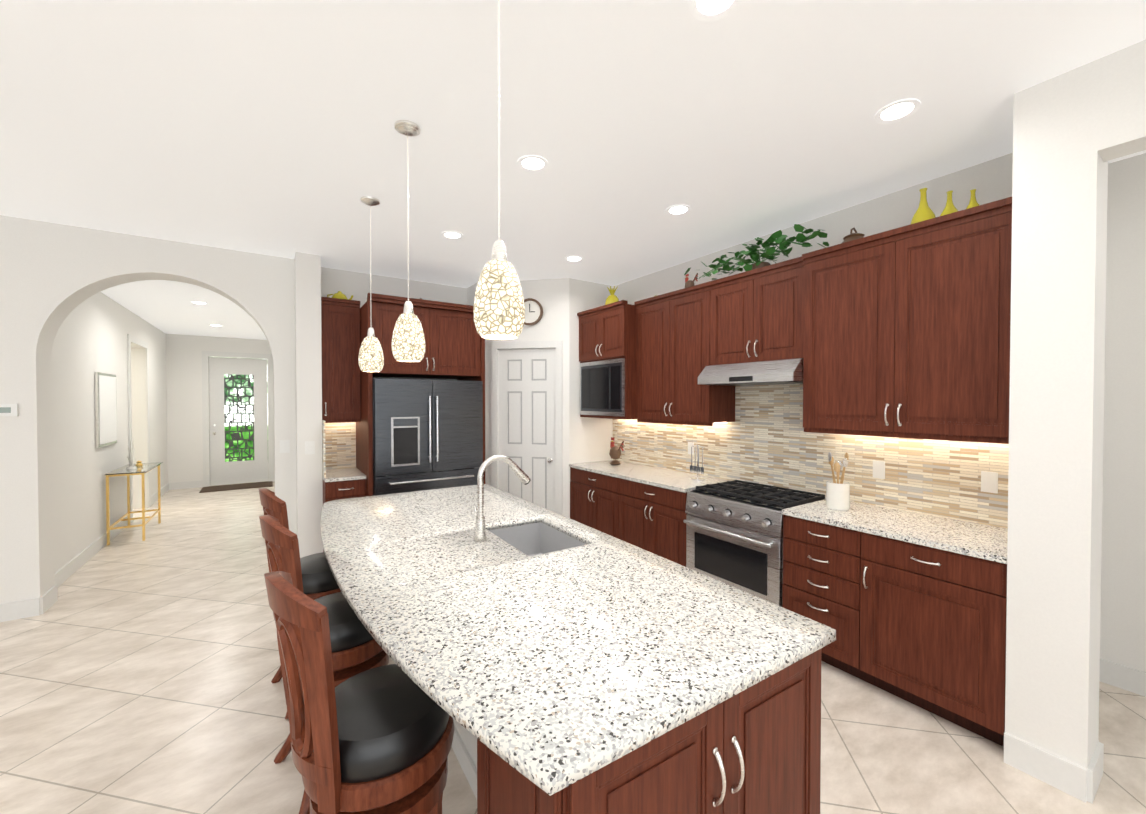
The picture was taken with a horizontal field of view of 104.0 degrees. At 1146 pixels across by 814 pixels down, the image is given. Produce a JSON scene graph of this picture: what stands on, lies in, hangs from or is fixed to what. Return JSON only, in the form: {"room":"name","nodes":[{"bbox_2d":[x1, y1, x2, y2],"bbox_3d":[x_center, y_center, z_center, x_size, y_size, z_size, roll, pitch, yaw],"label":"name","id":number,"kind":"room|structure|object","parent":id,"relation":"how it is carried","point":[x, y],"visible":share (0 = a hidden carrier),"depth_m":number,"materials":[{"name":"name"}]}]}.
{"room":"kitchen","nodes":[
{"label":"kitchen","id":0,"kind":"room"},
{"bbox_2d":[51,292,167,571],"bbox_3d":[-5.857,0.122,5.750,0.170,2.820,5.458,-1,1,-34],"label":"wall","id":1,"kind":"structure","parent":0,"point":[90,339],"depth_m":4.80,"materials":[{"name":"paint"}]},
{"bbox_2d":[95,372,116,447],"bbox_3d":[-5.273,0.027,5.062,0.027,0.810,0.690,-1,1,-34],"label":"framed picture","id":2,"kind":"object","parent":1,"relation":"attached to","point":[105,412],"visible":1,"depth_m":4.98,"materials":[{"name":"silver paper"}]},
{"bbox_2d":[127,334,150,522],"bbox_3d":[-6.144,0.279,6.348,0.017,2.490,1.130,-1,1,-34],"label":"door frame","id":3,"kind":"structure","parent":1,"relation":"attached to","point":[136,340],"depth_m":5.98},
{"bbox_2d":[0,475,1145,803],"bbox_3d":[-2.902,1.552,-0.283,13.060,0.130,18.800,-1,1,-34],"label":"baseboard","id":4,"kind":"structure","parent":1,"relation":"attached to","point":[1068,777],"depth_m":2.44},
{"bbox_2d":[0,215,296,603],"bbox_3d":[-6.585,0.108,1.796,9.300,2.960,0.280,-1,1,-34],"label":"wall","id":5,"kind":"structure","parent":0,"point":[53,276],"depth_m":3.45,"materials":[{"name":"paint"}]},
{"bbox_2d":[0,404,18,415],"bbox_3d":[-4.137,0.022,3.262,0.120,0.090,0.023,-1,1,-34],"label":"thermostat","id":6,"kind":"object","parent":5,"relation":"attached to","point":[8,409],"visible":0.94,"depth_m":3.27,"materials":[{"name":"white plastic"}]},
{"bbox_2d":[280,440,289,452],"bbox_3d":[-2.724,0.374,4.230,0.080,0.120,0.006,-1,1,-34],"label":"switch plate","id":7,"kind":"object","parent":5,"relation":"attached to","point":[285,446],"depth_m":4.23,"materials":[{"name":"white plastic"}]},
{"bbox_2d":[101,280,266,339],"bbox_3d":[-5.160,-1.363,6.441,2.120,0.144,5.858,-1,1,-34],"label":"ceiling","id":8,"kind":"structure","parent":0,"point":[171,307],"depth_m":5.92,"materials":[{"name":"paint"}]},
{"bbox_2d":[166,334,274,485],"bbox_3d":[-6.699,0.083,8.564,1.920,2.820,0.150,-1,1,-34],"label":"wall","id":9,"kind":"structure","parent":0,"point":[184,407],"depth_m":8.22,"materials":[{"name":"paint"}]},
{"bbox_2d":[202,351,273,486],"bbox_3d":[-6.470,0.221,8.682,1.100,2.540,0.125,-1,1,-34],"label":"front door","id":10,"kind":"structure","parent":9,"relation":"in","point":[219,470],"depth_m":8.68,"materials":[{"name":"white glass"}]},
{"bbox_2d":[294,252,322,557],"bbox_3d":[-4.157,0.039,6.690,0.200,2.960,6.200,-1,1,-34],"label":"wall","id":11,"kind":"structure","parent":0,"point":[308,388],"depth_m":4.12,"materials":[{"name":"paint"}]},
{"bbox_2d":[305,441,314,454],"bbox_3d":[-2.421,0.375,4.121,0.080,0.120,0.006,-1,1,-34],"label":"switch plate","id":12,"kind":"object","parent":11,"relation":"attached to","point":[309,445],"depth_m":4.12,"materials":[{"name":"white plastic"}]},
{"bbox_2d":[321,267,466,379],"bbox_3d":[-1.329,0.057,5.425,3.075,2.960,0.140,-1,1,-34],"label":"wall","id":13,"kind":"structure","parent":0,"point":[348,284],"depth_m":4.84,"materials":[{"name":"paint"}]},
{"bbox_2d":[467,282,477,305],"bbox_3d":[-1.141,0.059,5.250,0.070,2.960,0.360,-1,1,-34],"label":"wall","id":14,"kind":"structure","parent":0,"point":[471,289],"depth_m":5.24,"materials":[{"name":"paint"}]},
{"bbox_2d":[485,278,568,517],"bbox_3d":[-0.516,0.062,5.075,0.990,2.960,0.100,0,1,11],"label":"wall","id":15,"kind":"structure","parent":0,"point":[551,296],"depth_m":4.96,"materials":[{"name":"paint"}]},
{"bbox_2d":[490,340,561,514],"bbox_3d":[-0.520,0.405,5.058,0.830,2.275,0.142,0,1,11],"label":"pantry door","id":16,"kind":"structure","parent":15,"relation":"in","point":[526,407],"depth_m":5.05,"materials":[{"name":"white wood"}]},
{"bbox_2d":[524,298,542,325],"bbox_3d":[-0.480,-1.057,4.982,0.300,0.300,0.035,0,1,11],"label":"wall clock","id":17,"kind":"object","parent":15,"relation":"attached to","point":[533,311],"visible":0.77,"depth_m":4.97,"materials":[{"name":"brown ceramic"}]},
{"bbox_2d":[0,481,1145,813],"bbox_3d":[-2.308,1.568,3.254,18.000,0.001,24.000,-1,1,-34],"label":"floor","id":18,"kind":"structure","parent":0,"point":[136,673],"depth_m":2.28,"materials":[{"name":"tile"}]},
{"bbox_2d":[105,462,162,544],"bbox_3d":[-5.308,1.137,5.447,0.335,0.800,0.960,-1,1,-34],"label":"console table","id":19,"kind":"object","parent":18,"relation":"on","point":[144,469],"visible":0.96,"depth_m":5.17,"materials":[{"name":"gold metal"}]},
{"bbox_2d":[126,439,142,468],"bbox_3d":[-5.289,0.560,5.385,0.115,0.353,0.380,-1,1,-34],"label":"figurine","id":20,"kind":"object","parent":19,"relation":"on","point":[131,450],"visible":1,"depth_m":5.34,"materials":[{"name":"beige ceramic"}]},
{"bbox_2d":[199,481,272,492],"bbox_3d":[-6.256,1.488,8.364,1.070,0.016,0.590,-1,1,-34],"label":"doormat","id":21,"kind":"object","parent":18,"relation":"on","point":[235,486],"visible":0.96,"depth_m":8.34,"materials":[{"name":"brown fabric"}]},
{"bbox_2d":[258,488,341,718],"bbox_3d":[-1.451,1.009,2.527,0.523,1.162,0.449,-1,1,-42],"label":"stool","id":22,"kind":"object","parent":18,"relation":"on","point":[318,580],"visible":0.15,"depth_m":2.37,"materials":[{"name":"brown wood"}]},
{"bbox_2d":[259,515,388,813],"bbox_3d":[-1.058,1.017,1.970,0.522,1.162,0.449,-1,1,-44],"label":"stool","id":23,"kind":"object","parent":18,"relation":"on","point":[356,648],"visible":0.4,"depth_m":1.83,"materials":[{"name":"brown wood"}]},
{"bbox_2d":[264,571,453,813],"bbox_3d":[-0.617,1.025,1.362,0.449,1.162,0.523,1,1,44],"label":"stool","id":24,"kind":"object","parent":18,"relation":"on","point":[377,740],"visible":0.96,"depth_m":1.20,"materials":[{"name":"brown wood"}]},
{"bbox_2d":[321,293,484,551],"bbox_3d":[-1.713,0.256,4.570,1.476,2.587,0.848,-1,1,-34],"label":"cabinet unit","id":25,"kind":"object","parent":18,"relation":"on","point":[381,436],"visible":0.56,"depth_m":4.33,"materials":[{"name":"brown wood"}]},
{"bbox_2d":[327,291,352,299],"bbox_3d":[-2.309,-1.078,4.446,0.233,0.145,0.144,-1,1,-34],"label":"teapot","id":26,"kind":"object","parent":25,"relation":"on","point":[339,295],"visible":0.56,"depth_m":4.39,"materials":[{"name":"ceramic"}]},
{"bbox_2d":[356,293,484,495],"bbox_3d":[-1.572,0.254,4.665,1.136,2.587,0.848,-1,1,-34],"label":"cabinet","id":27,"kind":"object","parent":25,"relation":"in","point":[412,435],"depth_m":4.36,"materials":[{"name":"brown wood"}]},
{"bbox_2d":[570,469,612,535],"bbox_3d":[0.471,1.105,4.748,0.618,0.885,0.896,-1,1,-34],"label":"base cabinet","id":28,"kind":"object","parent":18,"relation":"on","point":[591,494],"depth_m":4.60,"materials":[{"name":"brown wood"}]},
{"bbox_2d":[613,477,676,562],"bbox_3d":[0.908,1.114,4.100,0.618,0.885,0.898,-1,1,-34],"label":"base cabinet","id":29,"kind":"object","parent":18,"relation":"on","point":[644,516],"depth_m":3.93,"materials":[{"name":"brown wood"}]},
{"bbox_2d":[569,461,724,488],"bbox_3d":[0.682,0.652,4.415,0.633,0.030,1.673,-1,1,-34],"label":"countertop","id":30,"kind":"structure","parent":29,"relation":"on","point":[647,474],"depth_m":4.24,"materials":[{"name":"white stone"}]},
{"bbox_2d":[609,437,623,464],"bbox_3d":[0.477,0.483,4.868,0.135,0.292,0.232,-1,1,-34],"label":"rooster","id":31,"kind":"object","parent":30,"relation":"on","point":[615,453],"visible":1,"depth_m":4.85,"materials":[{"name":"brown ceramic"}]},
{"bbox_2d":[690,445,704,480],"bbox_3d":[1.100,0.488,3.945,0.118,0.309,0.156,-1,1,-34],"label":"stand","id":32,"kind":"object","parent":30,"relation":"on","point":[697,469],"visible":1,"depth_m":3.94,"materials":[{"name":"silver metal"}]},
{"bbox_2d":[525,639,835,813],"bbox_3d":[-0.358,1.140,2.285,0.955,0.883,2.805,-1,1,-32],"label":"kitchen island","id":33,"kind":"object","parent":18,"relation":"on","point":[756,749],"depth_m":1.14,"materials":[{"name":"wood"}]},
{"bbox_2d":[321,485,835,813],"bbox_3d":[-0.494,0.683,2.225,1.262,0.032,2.845,-1,1,-32],"label":"island countertop","id":34,"kind":"structure","parent":33,"relation":"on","point":[546,666],"depth_m":1.37,"materials":[{"name":"white stone"}]},
{"bbox_2d":[473,455,530,542],"bbox_3d":[-0.369,0.455,2.333,0.312,0.420,0.092,-1,1,-32],"label":"faucet","id":35,"kind":"object","parent":34,"relation":"on","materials":[{"name":"silver metal"}]},
{"bbox_2d":[489,519,580,554],"bbox_3d":[-0.197,0.788,2.348,0.394,0.205,0.604,-1,1,-32],"label":"sink","id":36,"kind":"object","parent":34,"relation":"in","point":[536,536],"depth_m":2.62,"materials":[{"name":"silver metal"}]},
{"bbox_2d":[677,485,824,606],"bbox_3d":[1.356,1.118,3.416,0.630,0.895,0.854,-1,1,-34],"label":"range","id":37,"kind":"object","parent":18,"relation":"on","point":[735,542],"depth_m":3.18,"materials":[{"name":"silver metal"}]},
{"bbox_2d":[697,481,824,504],"bbox_3d":[1.391,0.651,3.396,0.538,0.040,0.772,-1,1,-34],"label":"stove grate","id":38,"kind":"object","parent":37,"relation":"on","point":[756,492],"depth_m":3.36,"materials":[{"name":"black metal"}]},
{"bbox_2d":[781,517,856,674],"bbox_3d":[1.753,1.131,2.848,0.618,0.885,0.523,-1,1,-34],"label":"base cabinet","id":39,"kind":"object","parent":18,"relation":"on","point":[819,562],"depth_m":2.67,"materials":[{"name":"brown wood"}]},
{"bbox_2d":[853,533,1006,746],"bbox_3d":[2.033,1.137,2.433,0.618,0.885,0.604,-1,1,-34],"label":"base cabinet","id":40,"kind":"object","parent":18,"relation":"on","point":[931,623],"depth_m":2.23,"materials":[{"name":"brown wood"}]},
{"bbox_2d":[781,499,1007,564],"bbox_3d":[1.899,0.677,2.611,0.633,0.030,1.059,-1,1,-34],"label":"countertop","id":41,"kind":"structure","parent":40,"relation":"on","point":[967,538],"depth_m":2.49,"materials":[{"name":"white stone"}]},
{"bbox_2d":[826,452,849,510],"bbox_3d":[1.718,0.475,2.902,0.132,0.365,0.132,-1,1,-34],"label":"utensil crock","id":42,"kind":"object","parent":41,"relation":"on","point":[837,494],"visible":1,"depth_m":2.86,"materials":[{"name":"beige ceramic"}]},
{"bbox_2d":[0,0,1145,287],"bbox_3d":[0.655,-1.387,-1.183,18.000,0.126,13.400,-1,1,-34],"label":"ceiling","id":43,"kind":"structure","parent":0,"point":[638,138],"depth_m":2.12,"materials":[{"name":"paint"}]},
{"bbox_2d":[358,196,383,371],"bbox_3d":[-1.361,-0.814,3.014,0.158,1.150,0.158,-1,1,-34],"label":"pendant light","id":44,"kind":"object","parent":43,"relation":"hanging from","point":[371,357],"visible":1,"depth_m":2.97,"materials":[{"name":"white glass"}]},
{"bbox_2d":[392,119,424,361],"bbox_3d":[-0.815,-0.803,2.213,0.158,1.150,0.158,-1,1,-34],"label":"pendant light","id":45,"kind":"object","parent":43,"relation":"hanging from","point":[408,341],"visible":1,"depth_m":2.17,"materials":[{"name":"white glass"}]},
{"bbox_2d":[473,0,524,339],"bbox_3d":[-0.228,-0.791,1.379,0.158,1.150,0.158,-1,1,-34],"label":"pendant light","id":46,"kind":"object","parent":43,"relation":"hanging from","point":[499,309],"visible":1,"depth_m":1.33,"materials":[{"name":"white glass"}]},
{"bbox_2d":[569,278,613,517],"bbox_3d":[0.191,0.061,5.148,0.625,2.960,0.098,-1,1,-34],"label":"wall","id":47,"kind":"structure","parent":0,"point":[590,440],"depth_m":5.01,"materials":[{"name":"paint"}]},
{"bbox_2d":[614,153,1012,498],"bbox_3d":[1.167,0.072,4.367,0.120,2.960,4.806,-1,1,-34],"label":"wall","id":48,"kind":"structure","parent":0,"point":[989,181],"depth_m":3.03,"materials":[{"name":"paint"}]},
{"bbox_2d":[577,301,640,420],"bbox_3d":[0.504,-0.446,4.783,0.500,1.126,0.839,-1,1,-34],"label":"upper cabinet","id":49,"kind":"object","parent":48,"relation":"attached to","point":[609,337],"depth_m":4.52,"materials":[{"name":"brown wood"}]},
{"bbox_2d":[605,286,618,304],"bbox_3d":[0.429,-1.162,4.880,0.164,0.301,0.164,-1,1,-34],"label":"vase","id":50,"kind":"object","parent":49,"relation":"on","point":[612,298],"visible":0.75,"depth_m":4.83,"materials":[{"name":"ceramic"}]},
{"bbox_2d":[641,289,744,424],"bbox_3d":[1.036,-0.437,4.129,0.349,1.126,0.961,-1,1,-34],"label":"upper cabinet","id":51,"kind":"object","parent":48,"relation":"attached to","point":[668,391],"depth_m":4.00,"materials":[{"name":"brown wood"}]},
{"bbox_2d":[685,273,697,287],"bbox_3d":[1.053,-1.096,3.991,0.090,0.195,0.155,-1,1,-34],"label":"rooster","id":52,"kind":"object","parent":51,"relation":"on","point":[689,283],"visible":0.69,"depth_m":3.97,"materials":[{"name":"brown ceramic"}]},
{"bbox_2d":[693,257,804,384],"bbox_3d":[1.432,-0.585,3.406,0.500,0.810,0.800,-1,1,-34],"label":"upper cabinet","id":53,"kind":"object","parent":48,"relation":"attached to","point":[749,326],"depth_m":3.33,"materials":[{"name":"brown wood"}]},
{"bbox_2d":[698,358,802,385],"bbox_3d":[1.431,-0.253,3.410,0.503,0.157,0.796,-1,1,-34],"label":"range hood","id":54,"kind":"object","parent":53,"relation":"in","point":[769,371],"depth_m":3.26,"materials":[{"name":"silver metal"}]},
{"bbox_2d":[684,224,828,279],"bbox_3d":[1.348,-1.130,3.331,0.389,0.302,1.215,-1,1,-34],"label":"ivy plant","id":55,"kind":"object","parent":53,"relation":"on","point":[782,241],"visible":0.98,"depth_m":3.30,"materials":[{"name":"green plant"}]},
{"bbox_2d":[789,201,1011,440],"bbox_3d":[1.982,-0.417,2.691,0.389,1.126,1.125,-1,1,-34],"label":"upper cabinet","id":56,"kind":"object","parent":48,"relation":"attached to","point":[882,359],"depth_m":2.48,"materials":[{"name":"brown wood"}]},
{"bbox_2d":[842,228,864,242],"bbox_3d":[1.804,-1.068,2.878,0.150,0.170,0.150,-1,1,-34],"label":"lidded pot","id":57,"kind":"object","parent":56,"relation":"on","point":[851,236],"visible":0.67,"depth_m":2.84,"materials":[{"name":"ceramic"}]},
{"bbox_2d":[911,188,935,223],"bbox_3d":[2.011,-1.114,2.570,0.124,0.270,0.124,-1,1,-34],"label":"vase","id":58,"kind":"object","parent":56,"relation":"on","point":[924,211],"visible":0.6,"depth_m":2.55,"materials":[{"name":"ceramic"}]},
{"bbox_2d":[940,191,957,215],"bbox_3d":[2.078,-1.083,2.471,0.096,0.210,0.096,-1,1,-34],"label":"vase","id":59,"kind":"object","parent":56,"relation":"on","point":[950,207],"visible":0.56,"depth_m":2.46,"materials":[{"name":"ceramic"}]},
{"bbox_2d":[966,189,978,208],"bbox_3d":[2.134,-1.066,2.389,0.084,0.180,0.084,-1,1,-34],"label":"vase","id":60,"kind":"object","parent":56,"relation":"on","point":[973,202],"visible":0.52,"depth_m":2.38,"materials":[{"name":"ceramic"}]},
{"bbox_2d":[1005,59,1107,768],"bbox_3d":[2.110,0.106,1.957,0.260,2.960,0.244,-1,1,-34],"label":"wall","id":61,"kind":"structure","parent":0,"point":[1058,316],"depth_m":1.87,"materials":[{"name":"paint"}]},
{"bbox_2d":[1097,39,1145,161],"bbox_3d":[4.467,0.156,-1.636,0.150,2.960,8.350,-1,1,-34],"label":"wall","id":62,"kind":"structure","parent":0,"point":[1122,105],"depth_m":1.72,"materials":[{"name":"paint"}]},
{"bbox_2d":[1100,153,1145,671],"bbox_3d":[5.415,0.145,-0.850,0.120,2.960,8.594,-1,1,-34],"label":"wall","id":63,"kind":"structure","parent":0,"point":[1123,607],"depth_m":2.50,"materials":[{"name":"paint"}]},
{"label":"outside","id":64,"kind":"structure","parent":0,"visible":0},
{"bbox_2d":[224,357,267,461],"bbox_3d":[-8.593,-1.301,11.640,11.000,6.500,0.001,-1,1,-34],"label":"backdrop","id":65,"kind":"structure","parent":64,"point":[234,427],"depth_m":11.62,"materials":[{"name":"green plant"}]}
]}

